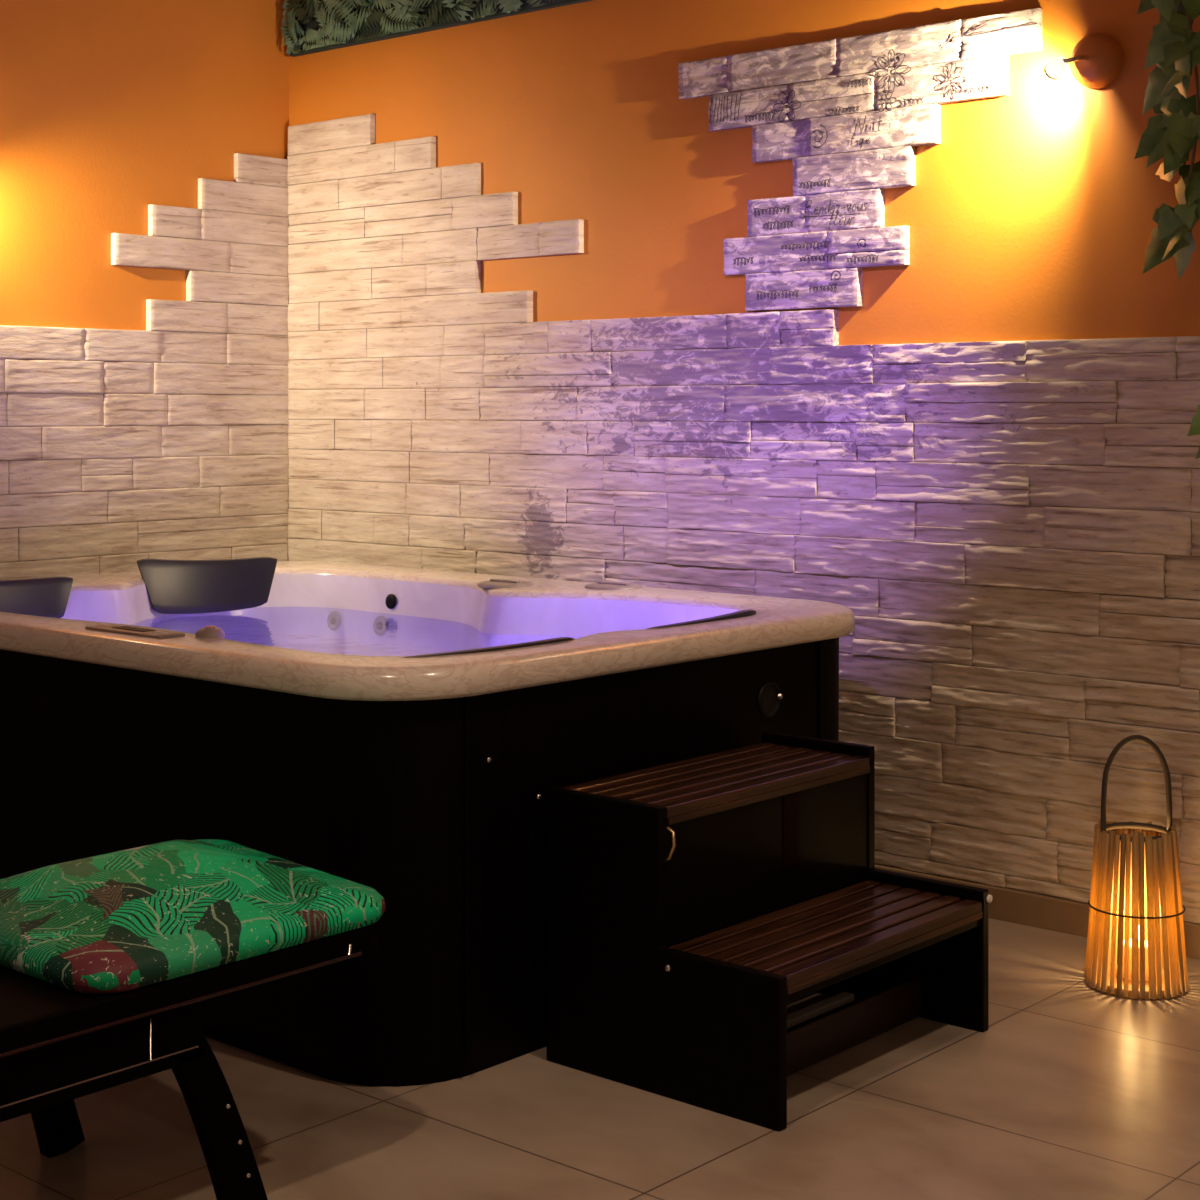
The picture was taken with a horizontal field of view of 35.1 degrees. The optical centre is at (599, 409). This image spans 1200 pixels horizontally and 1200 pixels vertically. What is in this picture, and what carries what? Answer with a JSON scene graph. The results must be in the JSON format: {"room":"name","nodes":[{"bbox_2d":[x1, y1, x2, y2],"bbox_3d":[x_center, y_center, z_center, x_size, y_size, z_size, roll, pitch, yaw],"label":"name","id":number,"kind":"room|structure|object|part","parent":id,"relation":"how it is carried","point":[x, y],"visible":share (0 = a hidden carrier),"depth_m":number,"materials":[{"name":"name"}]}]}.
{"room":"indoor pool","nodes":[
{"label":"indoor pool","id":0,"kind":"room"},
{"bbox_2d":[0,0,288,579],"bbox_3d":[-2.770,-0.188,4.573,0.174,2.860,5.370,0,0,41],"label":"wall","id":1,"kind":"structure","parent":0,"point":[144,244],"depth_m":5.98,"materials":[{"name":"orange paint"}]},
{"bbox_2d":[0,918,1199,1199],"bbox_3d":[-0.664,1.302,2.731,5.770,0.120,5.370,0,0,41],"label":"floor","id":2,"kind":"structure","parent":0,"point":[1072,1089],"depth_m":3.28,"materials":[{"name":"tile"}]},
{"bbox_2d":[0,839,385,1199],"bbox_3d":[-0.929,0.844,2.914,0.681,0.814,1.197,0,0,41],"label":"upholstered bench","id":3,"kind":"object","parent":2,"relation":"on","point":[102,957],"visible":1,"depth_m":2.84,"materials":[{"name":"green fabric"}]},
{"bbox_3d":[-0.948,1.050,3.136,0.030,0.400,0.209,0,0,41],"label":"leg","id":4,"kind":"part","parent":3,"relation":"part of","materials":[{"name":"black paint"}]},
{"bbox_3d":[-0.910,0.852,2.823,0.520,0.044,1.085,0,0,41],"label":"frame","id":5,"kind":"part","parent":3,"relation":"part of","materials":[{"name":"black paint"}]},
{"bbox_2d":[0,839,385,993],"bbox_3d":[-0.713,0.777,3.090,0.585,0.114,0.647,0,0,41],"label":"seat cushion","id":6,"kind":"object","parent":3,"relation":"on","point":[172,916],"depth_m":2.91,"materials":[{"name":"green fabric"}]},
{"bbox_3d":[-0.588,1.050,2.829,0.030,0.402,0.231,0,0,41],"label":"leg","id":7,"kind":"part","parent":3,"relation":"part of","materials":[{"name":"black paint"}]},
{"bbox_2d":[0,557,854,1086],"bbox_3d":[-0.657,0.829,4.658,2.185,0.826,1.610,0,0,41],"label":"hot tub","id":8,"kind":"object","parent":2,"relation":"on","point":[420,777],"visible":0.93,"depth_m":3.74,"materials":[{"name":"beige plastic"}]},
{"bbox_2d":[0,577,72,617],"bbox_3d":[-1.552,0.497,4.888,0.420,0.125,0.067,0,0,-43],"label":"headrest pillow","id":9,"kind":"object","parent":8,"relation":"on","point":[45,596],"depth_m":4.95,"materials":[{"name":"grey plastic"}]},
{"bbox_3d":[-0.977,0.464,3.984,0.270,0.009,0.065,0,0,41],"label":"control panel","id":10,"kind":"part","parent":8,"relation":"part of","materials":[{"name":"beige plastic"}]},
{"bbox_2d":[137,557,276,613],"bbox_3d":[-1.109,0.495,5.373,0.400,0.158,0.082,0,0,-26],"label":"headrest pillow","id":11,"kind":"object","parent":8,"relation":"on","point":[167,586],"depth_m":5.37,"materials":[{"name":"grey plastic"}]},
{"bbox_3d":[-0.804,0.460,3.916,0.060,0.022,0.060,0,0,41],"label":"waterfall spout","id":12,"kind":"part","parent":8,"relation":"part of","materials":[{"name":"beige plastic"}]},
{"bbox_2d":[131,607,581,651],"bbox_3d":[-0.649,0.577,4.610,1.829,0.001,1.232,0,0,41],"label":"water","id":13,"kind":"object","parent":8,"relation":"in","point":[274,610],"visible":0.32,"depth_m":5.13,"materials":[{"name":"purple liquid"}]},
{"bbox_2d":[403,637,573,657],"bbox_3d":[-0.221,0.514,3.720,0.460,0.108,0.064,0,0,-43],"label":"headrest pillow","id":14,"kind":"object","parent":8,"relation":"on","point":[462,653],"depth_m":3.69,"materials":[{"name":"grey plastic"}]},
{"bbox_2d":[647,609,755,628],"bbox_3d":[0.226,0.514,4.230,0.064,0.108,0.460,0,0,35],"label":"headrest pillow","id":15,"kind":"object","parent":8,"relation":"on","point":[748,613],"depth_m":4.22,"materials":[{"name":"grey plastic"}]},
{"bbox_2d":[758,682,782,717],"bbox_3d":[0.380,0.645,4.222,0.017,0.080,0.080,0,0,41],"label":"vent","id":16,"kind":"object","parent":8,"relation":"attached to","point":[770,694],"depth_m":4.22,"materials":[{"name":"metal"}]},
{"bbox_2d":[547,731,992,1130],"bbox_3d":[0.341,0.973,3.709,0.559,0.538,0.720,0,0,41],"label":"steps","id":17,"kind":"structure","parent":2,"relation":"on","point":[780,828],"depth_m":3.58,"materials":[{"name":"brown wood"}]},
{"bbox_3d":[0.110,0.982,3.455,0.547,0.520,0.024,0,0,41],"label":"panel","id":18,"kind":"part","parent":17,"relation":"part of","materials":[{"name":"black wood"}]},
{"bbox_3d":[0.128,0.792,3.458,0.025,0.064,0.021,0,0,41],"label":"handle","id":19,"kind":"part","parent":17,"relation":"part of","materials":[{"name":"gold metal"}]},
{"bbox_3d":[0.332,0.867,3.721,0.018,0.226,0.667,0,0,41],"label":"riser panel","id":20,"kind":"part","parent":17,"relation":"part of","materials":[{"name":"black wood"}]},
{"bbox_3d":[0.378,0.829,3.759,0.002,0.141,0.050,0,0,41],"label":"riser trim","id":21,"kind":"part","parent":17,"relation":"part of","materials":[{"name":"brown wood"}]},
{"bbox_2d":[787,992,853,1027],"bbox_3d":[0.359,1.214,3.698,0.027,0.056,0.453,0,0,41],"label":"plank","id":22,"kind":"object","parent":17,"relation":"attached to","point":[809,1012],"visible":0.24,"depth_m":3.77,"materials":[{"name":"brown wood"}]},
{"bbox_3d":[0.430,1.197,3.635,0.018,0.081,0.667,0,0,41],"label":"toe rail","id":23,"kind":"part","parent":17,"relation":"part of","materials":[{"name":"brown wood"}]},
{"bbox_3d":[0.565,0.973,3.975,0.547,0.538,0.024,0,0,41],"label":"panel","id":24,"kind":"part","parent":17,"relation":"part of","materials":[{"name":"black wood"}]},
{"bbox_2d":[1084,735,1188,998],"bbox_3d":[1.159,0.971,4.100,0.220,0.541,0.221,0,0,41],"label":"lantern","id":25,"kind":"object","parent":2,"relation":"on","point":[1148,899],"visible":0.99,"depth_m":4.03,"materials":[{"name":"wood"}]},
{"bbox_2d":[1122,939,1148,980],"bbox_3d":[1.158,1.160,4.100,0.064,0.127,0.064,0,0,41],"label":"candle","id":26,"kind":"object","parent":25,"relation":"on","point":[1130,940],"visible":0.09,"depth_m":4.07,"materials":[{"name":"wax"}]},
{"bbox_3d":[1.158,0.804,4.100,0.155,0.206,0.012,0,0,0],"label":"handle","id":27,"kind":"part","parent":25,"relation":"part of","materials":[{"name":"wicker"}]},
{"bbox_2d":[287,0,1199,923],"bbox_3d":[1.098,-0.188,4.633,5.622,2.860,0.186,0,0,41],"label":"wall","id":28,"kind":"structure","parent":0,"point":[851,304],"depth_m":4.96,"materials":[{"name":"orange paint"}]},
{"bbox_2d":[282,0,591,56],"bbox_3d":[-0.322,-1.398,5.762,1.946,0.410,0.068,0,0,41],"label":"panel","id":29,"kind":"object","parent":28,"relation":"attached to","point":[315,26],"visible":1,"depth_m":6.10,"materials":[{"name":"green plant"}]},
{"bbox_2d":[875,863,1199,959],"bbox_3d":[1.058,1.204,4.571,5.600,0.076,0.034,0,0,41],"label":"baseboard","id":30,"kind":"structure","parent":28,"relation":"attached to","point":[1023,907],"depth_m":4.56,"materials":[{"name":"tile"}]},
{"bbox_2d":[1044,33,1123,88],"bbox_3d":[1.127,-0.823,4.438,0.140,0.130,0.146,0,0,41],"label":"wall spotlight","id":31,"kind":"object","parent":28,"relation":"attached to","point":[1096,61],"visible":1,"depth_m":4.44,"materials":[{"name":"orange metal"}]},
{"bbox_3d":[1.111,-0.815,4.425,0.091,0.028,0.019,0,0,-32],"label":"arm","id":32,"kind":"part","parent":31,"relation":"part of","materials":[{"name":"silver metal"}]},
{"bbox_3d":[1.412,-1.108,4.125,0.240,0.220,0.242,0,0,41],"label":"wall planter","id":33,"kind":"object","parent":28,"relation":"attached to","visible":0},
{"bbox_2d":[1134,0,1199,458],"bbox_3d":[1.313,-0.586,4.075,0.191,1.383,0.393,0,0,-40],"label":"ivy","id":34,"kind":"object","parent":33,"relation":"in","point":[1171,134],"visible":1,"depth_m":4.12,"materials":[{"name":"green plant"}]},
{"bbox_3d":[1.296,-0.809,4.093,0.107,0.864,0.026,0,0,16],"label":"stem","id":35,"kind":"part","parent":34,"relation":"part of","materials":[{"name":"green plant"}]}
]}

